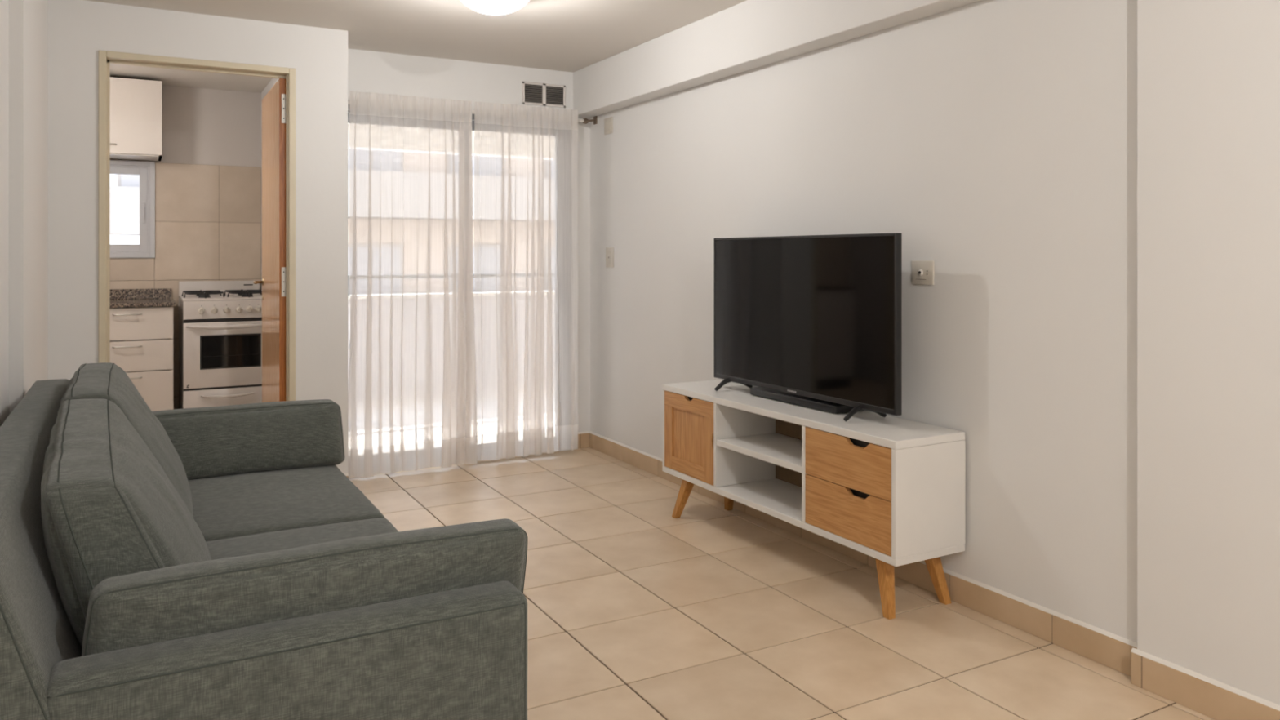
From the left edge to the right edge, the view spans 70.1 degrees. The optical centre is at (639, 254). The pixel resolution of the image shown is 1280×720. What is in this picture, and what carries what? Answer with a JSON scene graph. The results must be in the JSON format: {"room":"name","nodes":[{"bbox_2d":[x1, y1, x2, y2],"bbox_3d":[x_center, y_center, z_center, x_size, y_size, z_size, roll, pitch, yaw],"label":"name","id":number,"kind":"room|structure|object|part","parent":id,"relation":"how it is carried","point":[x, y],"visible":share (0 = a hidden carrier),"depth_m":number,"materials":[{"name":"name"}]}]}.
{"room":"living room","nodes":[
{"label":"living room","id":0,"kind":"room"},
{"bbox_2d":[0,0,48,426],"bbox_3d":[-1.042,0.098,0.973,0.192,2.538,7.112,0,0,-29],"label":"wall","id":1,"kind":"structure","parent":0,"point":[24,24],"depth_m":3.21,"materials":[{"name":"white paint"}]},
{"bbox_2d":[110,84,261,408],"bbox_3d":[-3.814,0.098,6.056,2.400,2.538,0.109,0,0,-29],"label":"wall","id":2,"kind":"structure","parent":0,"point":[208,172],"depth_m":6.41,"materials":[{"name":"tile"}]},
{"bbox_2d":[110,160,155,257],"bbox_3d":[-3.621,-0.308,6.133,0.632,0.660,0.082,0,0,-29],"label":"window","id":3,"kind":"structure","parent":2,"relation":"in","point":[146,170],"depth_m":6.23,"materials":[{"name":"grey"}]},
{"bbox_3d":[-3.386,-0.283,6.221,0.009,0.090,0.010,0,0,-29],"label":"lever","id":4,"kind":"part","parent":3,"relation":"part of","materials":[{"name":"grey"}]},
{"bbox_2d":[110,76,162,160],"bbox_3d":[-3.718,-0.891,5.838,1.157,0.493,0.378,0,0,-29],"label":"upper cabinet","id":5,"kind":"object","parent":2,"relation":"attached to","point":[135,104],"visible":0.29,"depth_m":5.91,"materials":[{"name":"white laminate"}]},
{"bbox_2d":[48,0,347,473],"bbox_3d":[-2.732,0.098,4.182,2.676,2.538,0.140,0,0,-29],"label":"wall","id":6,"kind":"structure","parent":0,"point":[77,29],"depth_m":4.43,"materials":[{"name":"white paint"}]},
{"bbox_2d":[98,49,295,400],"bbox_3d":[-2.166,0.150,4.495,0.863,2.194,0.164,0,0,-29],"label":"trim","id":7,"kind":"structure","parent":6,"relation":"attached to","point":[105,58],"depth_m":4.41,"materials":[{"name":"beige wood"}]},
{"bbox_2d":[253,78,285,402],"bbox_3d":[-2.025,0.166,4.977,0.103,2.138,0.751,0,0,-29],"label":"door","id":8,"kind":"structure","parent":6,"relation":"in","point":[273,104],"depth_m":4.83,"materials":[{"name":"brown wood"}]},
{"bbox_3d":[-2.170,0.157,5.193,0.058,0.018,0.118,0,0,-29],"label":"lever","id":9,"kind":"part","parent":8,"relation":"part of","materials":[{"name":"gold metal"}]},
{"bbox_2d":[261,78,279,290],"bbox_3d":[-2.193,0.098,5.788,0.176,2.538,2.148,0,0,-29],"label":"wall partition","id":10,"kind":"structure","parent":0,"point":[273,81],"depth_m":6.57,"materials":[{"name":"white paint"}]},
{"bbox_2d":[84,0,746,93],"bbox_3d":[-0.773,-1.221,2.430,4.404,0.100,9.400,0,0,-29],"label":"ceiling","id":11,"kind":"structure","parent":0,"point":[572,36],"depth_m":4.68,"materials":[{"name":"white paint"}]},
{"bbox_2d":[460,0,528,14],"bbox_3d":[-0.633,-1.108,3.948,0.330,0.125,0.330,0,0,-29],"label":"ceiling lamp","id":12,"kind":"object","parent":11,"relation":"attached to","point":[485,6],"visible":1,"depth_m":3.90,"materials":[{"name":"white glass"}]},
{"bbox_2d":[347,48,590,432],"bbox_3d":[-1.056,0.098,5.577,1.608,2.538,0.120,0,0,-29],"label":"wall","id":13,"kind":"structure","parent":0,"point":[368,71],"depth_m":5.59,"materials":[{"name":"white paint"}]},
{"bbox_2d":[347,104,559,451],"bbox_3d":[-1.108,0.191,5.534,1.476,2.112,0.135,0,0,-29],"label":"window","id":14,"kind":"structure","parent":13,"relation":"in","point":[473,115],"depth_m":5.53,"materials":[{"name":"grey metal"}]},
{"bbox_3d":[-1.111,0.191,5.541,1.476,2.112,0.110,0,0,-29],"label":"frame","id":15,"kind":"part","parent":14,"relation":"part of","materials":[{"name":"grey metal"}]},
{"bbox_3d":[-0.789,0.201,5.694,0.684,2.032,0.035,0,0,-29],"label":"sash","id":16,"kind":"part","parent":14,"relation":"part of","materials":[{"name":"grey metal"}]},
{"bbox_2d":[522,81,565,107],"bbox_3d":[-0.605,-1.009,5.752,0.292,0.142,0.012,0,0,-29],"label":"air vent","id":17,"kind":"object","parent":13,"relation":"in","point":[533,93],"visible":1,"depth_m":5.75,"materials":[{"name":"white metal"}]},
{"bbox_2d":[577,431,589,448],"bbox_3d":[-0.383,1.196,5.876,0.122,0.103,0.010,0,0,-29],"label":"baseboard","id":18,"kind":"structure","parent":13,"relation":"attached to","point":[583,437],"depth_m":5.88,"materials":[{"name":"ceramic"}]},
{"bbox_2d":[348,447,1214,719],"bbox_3d":[-0.782,1.307,2.425,4.184,0.120,9.200,0,0,-29],"label":"floor","id":19,"kind":"structure","parent":0,"point":[636,611],"depth_m":3.07,"materials":[{"name":"tile"}]},
{"bbox_2d":[110,306,173,411],"bbox_3d":[-3.318,0.788,5.910,0.506,0.919,0.616,0,0,-29],"label":"drawer unit","id":20,"kind":"object","parent":19,"relation":"on","point":[142,338],"visible":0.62,"depth_m":5.72,"materials":[{"name":"white laminate"}]},
{"bbox_3d":[-3.179,0.572,5.653,0.164,0.009,0.031,0,0,-29],"label":"handle","id":21,"kind":"part","parent":20,"relation":"part of","materials":[{"name":"silver metal"}]},
{"bbox_3d":[-3.179,0.372,5.653,0.164,0.009,0.031,0,0,-29],"label":"handle","id":22,"kind":"part","parent":20,"relation":"part of","materials":[{"name":"silver metal"}]},
{"bbox_3d":[-3.188,0.633,5.676,0.502,0.189,0.019,0,0,-29],"label":"drawer","id":23,"kind":"part","parent":20,"relation":"part of","materials":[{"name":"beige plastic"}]},
{"bbox_3d":[-3.188,0.432,5.676,0.502,0.200,0.019,0,0,-29],"label":"drawer","id":24,"kind":"part","parent":20,"relation":"part of","materials":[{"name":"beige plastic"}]},
{"bbox_3d":[-3.188,0.938,5.676,0.502,0.409,0.019,0,0,-29],"label":"drawer","id":25,"kind":"part","parent":20,"relation":"part of","materials":[{"name":"beige plastic"}]},
{"bbox_2d":[178,280,262,408],"bbox_3d":[-2.811,0.716,6.159,0.522,1.062,0.664,0,0,-29],"label":"gas stove","id":26,"kind":"object","parent":19,"relation":"on","point":[220,322],"visible":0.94,"depth_m":5.91,"materials":[{"name":"white metal"}]},
{"bbox_3d":[-2.802,0.359,5.826,0.043,0.043,0.024,0,0,-29],"label":"knob","id":27,"kind":"part","parent":26,"relation":"part of","materials":[{"name":"beige plastic"}]},
{"bbox_3d":[-2.859,0.270,5.984,0.080,0.022,0.080,0,0,-29],"label":"burner","id":28,"kind":"part","parent":26,"relation":"part of","materials":[{"name":"black metal"}]},
{"bbox_3d":[-2.737,0.359,5.862,0.043,0.043,0.024,0,0,-29],"label":"knob","id":29,"kind":"part","parent":26,"relation":"part of","materials":[{"name":"beige plastic"}]},
{"bbox_2d":[178,293,262,301],"bbox_3d":[-2.818,0.289,6.172,0.522,0.016,0.590,0,0,-29],"label":"cooktop","id":30,"kind":"object","parent":26,"relation":"in","point":[182,297],"depth_m":5.98,"materials":[{"name":"white metal"}]},
{"bbox_3d":[-2.677,1.015,5.921,0.518,0.295,0.028,0,0,-29],"label":"warming drawer","id":31,"kind":"part","parent":26,"relation":"part of","materials":[{"name":"white metal"}]},
{"bbox_3d":[-2.677,0.645,5.921,0.518,0.420,0.028,0,0,-29],"label":"oven door","id":32,"kind":"part","parent":26,"relation":"part of","materials":[{"name":"white metal"}]},
{"bbox_3d":[-2.678,0.355,5.923,0.518,0.116,0.026,0,0,-29],"label":"control panel","id":33,"kind":"part","parent":26,"relation":"part of","materials":[{"name":"white metal"}]},
{"bbox_3d":[-2.661,0.466,5.891,0.486,0.031,0.050,0,0,-29],"label":"handle","id":34,"kind":"part","parent":26,"relation":"part of","materials":[{"name":"white metal"}]},
{"bbox_3d":[-2.673,0.359,5.897,0.043,0.043,0.024,0,0,-29],"label":"knob","id":35,"kind":"part","parent":26,"relation":"part of","materials":[{"name":"beige plastic"}]},
{"bbox_3d":[-2.662,0.913,5.896,0.325,0.024,0.036,0,0,-29],"label":"handle","id":36,"kind":"part","parent":26,"relation":"part of","materials":[{"name":"white metal"}]},
{"bbox_3d":[-2.607,0.359,5.934,0.043,0.043,0.024,0,0,-29],"label":"knob","id":37,"kind":"part","parent":26,"relation":"part of","materials":[{"name":"beige plastic"}]},
{"bbox_3d":[-2.632,0.270,6.110,0.080,0.022,0.080,0,0,-29],"label":"burner","id":38,"kind":"part","parent":26,"relation":"part of","materials":[{"name":"black metal"}]},
{"bbox_3d":[-2.553,0.359,5.964,0.043,0.043,0.024,0,0,-29],"label":"knob","id":39,"kind":"part","parent":26,"relation":"part of","materials":[{"name":"beige plastic"}]},
{"bbox_3d":[-2.506,0.359,5.990,0.043,0.043,0.024,0,0,-29],"label":"knob","id":40,"kind":"part","parent":26,"relation":"part of","materials":[{"name":"beige plastic"}]},
{"bbox_2d":[0,362,527,719],"bbox_3d":[-1.194,0.803,2.575,1.072,0.889,2.235,0,0,-29],"label":"sofa","id":41,"kind":"object","parent":19,"relation":"on","point":[220,562],"visible":1,"depth_m":1.74,"materials":[{"name":"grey fabric"}]},
{"bbox_2d":[40,398,211,647],"bbox_3d":[-1.171,0.612,2.101,0.349,0.468,0.930,0,0,-29],"label":"cushion","id":42,"kind":"object","parent":41,"relation":"on","point":[109,508],"depth_m":1.75,"materials":[{"name":"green fabric"}]},
{"bbox_2d":[60,362,193,517],"bbox_3d":[-1.608,0.602,2.877,0.348,0.487,0.938,0,0,-29],"label":"cushion","id":43,"kind":"object","parent":41,"relation":"on","point":[168,434],"depth_m":2.78,"materials":[{"name":"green fabric"}]},
{"bbox_2d":[151,399,344,479],"bbox_3d":[-1.527,0.696,3.415,0.795,0.250,0.256,0,0,-29],"label":"armrest","id":44,"kind":"object","parent":41,"relation":"on","point":[220,442],"depth_m":3.38,"materials":[{"name":"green fabric"}]},
{"bbox_2d":[187,465,385,541],"bbox_3d":[-1.349,0.889,3.087,0.770,0.185,0.940,0,0,-29],"label":"seat cushion","id":45,"kind":"object","parent":41,"relation":"on","point":[228,504],"depth_m":2.98,"materials":[{"name":"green fabric"}]},
{"bbox_3d":[-0.612,0.931,1.695,0.833,0.512,0.126,0,0,-29],"label":"arm","id":46,"kind":"part","parent":41,"relation":"part of","materials":[{"name":"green fabric"}]},
{"bbox_2d":[205,517,398,559],"bbox_3d":[-0.868,0.888,2.219,0.770,0.186,1.052,0,0,-29],"label":"seat cushion","id":47,"kind":"object","parent":41,"relation":"on","point":[271,540],"depth_m":2.62,"materials":[{"name":"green fabric"}]},
{"bbox_2d":[81,518,526,656],"bbox_3d":[-0.630,0.690,1.809,0.826,0.256,0.202,0,0,-29],"label":"armrest","id":48,"kind":"object","parent":41,"relation":"on","point":[136,599],"depth_m":1.70,"materials":[{"name":"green fabric"}]},
{"bbox_2d":[662,379,964,619],"bbox_3d":[0.628,0.937,3.821,0.337,0.620,1.550,0,0,-29],"label":"tv stand","id":49,"kind":"object","parent":19,"relation":"on","point":[889,490],"visible":0.96,"depth_m":3.38,"materials":[{"name":"white laminate"}]},
{"bbox_3d":[0.258,0.839,4.491,0.334,0.367,0.018,0,0,-29],"label":"panel","id":50,"kind":"part","parent":49,"relation":"part of","materials":[{"name":"white laminate"}]},
{"bbox_3d":[0.210,1.148,4.309,0.124,0.198,0.058,0,0,42],"label":"leg","id":51,"kind":"part","parent":49,"relation":"part of","materials":[{"name":"brown wood"}]},
{"bbox_3d":[0.228,0.990,4.220,0.017,0.062,0.284,0,0,-29],"label":"rail","id":52,"kind":"part","parent":49,"relation":"part of","materials":[{"name":"brown wood"}]},
{"bbox_3d":[0.229,0.691,4.219,0.017,0.068,0.427,0,0,-29],"label":"rail","id":53,"kind":"part","parent":49,"relation":"part of","materials":[{"name":"brown wood"}]},
{"bbox_3d":[0.230,0.842,4.221,0.005,0.242,0.292,0,0,-29],"label":"inset panel","id":54,"kind":"part","parent":49,"relation":"part of","materials":[{"name":"brown wood"}]},
{"bbox_3d":[0.433,1.148,4.420,0.068,0.198,0.097,0,0,-29],"label":"leg","id":55,"kind":"part","parent":49,"relation":"part of","materials":[{"name":"brown wood"}]},
{"bbox_2d":[716,432,801,472],"bbox_3d":[0.620,0.826,3.832,0.320,0.026,0.588,0,0,-29],"label":"shelf","id":56,"kind":"object","parent":49,"relation":"attached to","point":[784,450],"depth_m":3.89,"materials":[{"name":"white laminate"}]},
{"bbox_3d":[0.772,0.839,3.902,0.004,0.368,1.512,0,0,-29],"label":"panel","id":57,"kind":"part","parent":49,"relation":"part of","materials":[{"name":"white wood"}]},
{"bbox_2d":[750,386,864,413],"bbox_3d":[0.696,0.610,3.856,0.155,0.034,0.570,0,0,-29],"label":"soundbar","id":58,"kind":"object","parent":49,"relation":"on","point":[833,407],"visible":0.7,"depth_m":3.77,"materials":[{"name":"black plastic"}]},
{"bbox_2d":[714,232,902,421],"bbox_3d":[0.661,0.274,3.808,0.207,0.703,1.182,0,0,-29],"label":"television","id":59,"kind":"object","parent":49,"relation":"on","point":[817,317],"visible":1,"depth_m":3.67,"materials":[{"name":"black plastic"}]},
{"bbox_3d":[0.747,0.930,3.284,0.017,0.184,0.451,0,0,-29],"label":"drawer","id":60,"kind":"part","parent":49,"relation":"part of","materials":[{"name":"brown wood"}]},
{"bbox_3d":[0.747,0.746,3.284,0.017,0.178,0.451,0,0,-29],"label":"drawer","id":61,"kind":"part","parent":49,"relation":"part of","materials":[{"name":"brown wood"}]},
{"bbox_3d":[0.858,1.148,3.170,0.068,0.198,0.092,0,0,-29],"label":"leg","id":62,"kind":"part","parent":49,"relation":"part of","materials":[{"name":"brown wood"}]},
{"bbox_3d":[1.000,0.839,3.152,0.334,0.367,0.021,0,0,-29],"label":"panel","id":63,"kind":"part","parent":49,"relation":"part of","materials":[{"name":"white laminate"}]},
{"bbox_3d":[1.062,1.148,3.283,0.068,0.198,0.092,0,0,-29],"label":"leg","id":64,"kind":"part","parent":49,"relation":"part of","materials":[{"name":"brown wood"}]},
{"bbox_3d":[-3.894,0.788,5.588,0.806,0.919,0.610,0,0,-29],"label":"base cabinet","id":65,"kind":"object","parent":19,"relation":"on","visible":0},
{"bbox_2d":[110,288,177,307],"bbox_3d":[-3.667,0.280,5.724,1.334,0.096,0.608,0,0,-29],"label":"countertop","id":66,"kind":"structure","parent":65,"relation":"on","point":[152,297],"depth_m":6.13,"materials":[{"name":"stone"}]},
{"bbox_2d":[590,0,1137,642],"bbox_3d":[1.525,0.098,2.703,0.120,2.538,7.650,0,0,-29],"label":"wall","id":67,"kind":"structure","parent":0,"point":[998,138],"depth_m":3.21,"materials":[{"name":"white paint"}]},
{"bbox_2d":[347,100,597,124],"bbox_3d":[-0.985,-0.859,5.451,1.609,0.053,0.040,0,0,-29],"label":"curtain rod","id":68,"kind":"object","parent":67,"relation":"attached to","point":[585,121],"visible":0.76,"depth_m":5.79,"materials":[{"name":"white metal"}]},
{"bbox_2d":[347,90,477,478],"bbox_3d":[-1.288,0.166,5.210,0.728,2.142,0.088,0,0,-29],"label":"curtain","id":69,"kind":"object","parent":68,"relation":"hanging from","point":[412,397],"visible":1,"depth_m":5.20,"materials":[{"name":"white fabric"}]},
{"bbox_2d":[474,101,577,461],"bbox_3d":[-0.686,0.160,5.545,0.680,2.130,0.068,0,0,-29],"label":"curtain","id":70,"kind":"object","parent":68,"relation":"hanging from","point":[526,157],"visible":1,"depth_m":5.53,"materials":[{"name":"white fabric"}]},
{"bbox_2d":[604,116,613,134],"bbox_3d":[-0.197,-0.803,5.674,0.012,0.100,0.110,0,0,-29],"label":"junction cover","id":71,"kind":"object","parent":67,"relation":"attached to","point":[608,122],"visible":1,"depth_m":5.66,"materials":[{"name":"beige plastic"}]},
{"bbox_2d":[605,247,613,267],"bbox_3d":[-0.190,0.017,5.660,0.012,0.124,0.100,0,0,-29],"label":"light switch","id":72,"kind":"object","parent":67,"relation":"attached to","point":[609,251],"visible":1,"depth_m":5.65,"materials":[{"name":"beige plastic"}]},
{"bbox_2d":[573,0,981,117],"bbox_3d":[0.523,-1.029,4.260,0.123,0.284,3.715,0,0,-29],"label":"beam","id":73,"kind":"structure","parent":67,"relation":"attached to","point":[748,34],"depth_m":4.30,"materials":[{"name":"white paint"}]},
{"bbox_2d":[589,431,1137,676],"bbox_3d":[0.569,1.196,4.294,0.010,0.103,3.700,0,0,-29],"label":"baseboard","id":74,"kind":"structure","parent":67,"relation":"attached to","point":[1106,648],"depth_m":3.15,"materials":[{"name":"tile"}]},
{"bbox_2d":[911,260,933,284],"bbox_3d":[1.055,0.067,3.411,0.016,0.090,0.108,0,0,-29],"label":"wall outlet","id":75,"kind":"object","parent":67,"relation":"attached to","point":[922,271],"visible":1,"depth_m":3.41,"materials":[{"name":"beige plastic"}]},
{"bbox_2d":[1137,0,1279,705],"bbox_3d":[1.996,0.038,1.687,0.041,2.418,2.215,0,0,-29],"label":"wall","id":76,"kind":"structure","parent":67,"relation":"attached to","point":[1208,71],"depth_m":2.47,"materials":[{"name":"white paint"}]},
{"bbox_2d":[1130,647,1279,719],"bbox_3d":[2.334,1.196,1.024,0.010,0.103,3.727,0,0,-29],"label":"baseboard","id":77,"kind":"structure","parent":76,"relation":"attached to","point":[1211,698],"depth_m":2.48,"materials":[{"name":"tile"}]},
{"label":"outside","id":78,"kind":"structure","parent":0,"visible":0},
{"bbox_3d":[-12.473,10.897,32.818,70.000,0.300,50.500,0,0,-29],"label":"street","id":79,"kind":"object","parent":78,"visible":0},
{"bbox_2d":[110,173,139,244],"bbox_3d":[-15.765,3.247,22.875,10.800,15.000,8.900,0,0,-29],"label":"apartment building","id":80,"kind":"structure","parent":79,"relation":"on","point":[124,188],"depth_m":20.26,"materials":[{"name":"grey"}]},
{"bbox_3d":[-13.628,-1.088,19.018,9.800,0.830,0.080,0,0,-29],"label":"balustrade","id":81,"kind":"part","parent":80,"relation":"part of","materials":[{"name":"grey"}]},
{"bbox_3d":[-11.562,-2.053,20.954,0.650,1.260,0.015,0,0,-29],"label":"pane","id":82,"kind":"part","parent":80,"relation":"part of","materials":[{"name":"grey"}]},
{"bbox_2d":[347,148,474,291],"bbox_3d":[-4.908,2.347,26.492,10.100,16.800,9.100,0,0,-29],"label":"apartment building","id":83,"kind":"structure","parent":79,"relation":"on","point":[348,148],"depth_m":21.37,"materials":[{"name":"grey"}]},
{"bbox_3d":[-6.657,-2.453,21.386,0.650,1.260,0.015,0,0,-29],"label":"pane","id":84,"kind":"part","parent":83,"relation":"part of","materials":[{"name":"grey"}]},
{"bbox_3d":[-6.657,0.447,21.386,0.650,1.260,0.015,0,0,-29],"label":"pane","id":85,"kind":"part","parent":83,"relation":"part of","materials":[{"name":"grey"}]},
{"bbox_3d":[-2.721,-1.488,22.547,9.100,0.830,0.080,0,0,-29],"label":"balustrade","id":86,"kind":"part","parent":83,"relation":"part of","materials":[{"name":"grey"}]},
{"bbox_3d":[-4.383,-2.453,22.647,0.650,1.260,0.015,0,0,-29],"label":"pane","id":87,"kind":"part","parent":83,"relation":"part of","materials":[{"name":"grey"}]},
{"bbox_3d":[-4.383,0.447,22.647,0.650,1.260,0.015,0,0,-29],"label":"pane","id":88,"kind":"part","parent":83,"relation":"part of","materials":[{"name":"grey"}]},
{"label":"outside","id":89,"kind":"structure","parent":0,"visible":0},
{"bbox_2d":[347,123,474,155],"bbox_3d":[-2.398,-1.153,6.617,7.220,0.400,3.000,0,0,-29],"label":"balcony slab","id":90,"kind":"object","parent":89,"point":[473,131],"depth_m":8.61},
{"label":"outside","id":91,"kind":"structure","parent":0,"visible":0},
{"bbox_3d":[-2.468,1.332,6.618,7.100,0.130,3.070,0,0,-29],"label":"terrace","id":92,"kind":"object","parent":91,"visible":0},
{"bbox_2d":[347,273,474,397],"bbox_3d":[-3.023,0.722,7.620,7.100,1.090,0.180,0,0,-29],"label":"parapet","id":93,"kind":"object","parent":92,"relation":"on","point":[348,309],"visible":0.01,"depth_m":7.84,"materials":[{"name":"paint"}]},
{"bbox_3d":[-2.529,0.285,7.894,0.030,0.135,0.030,0,0,-29],"label":"rail post","id":94,"kind":"part","parent":93,"relation":"part of","materials":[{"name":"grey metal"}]}
]}

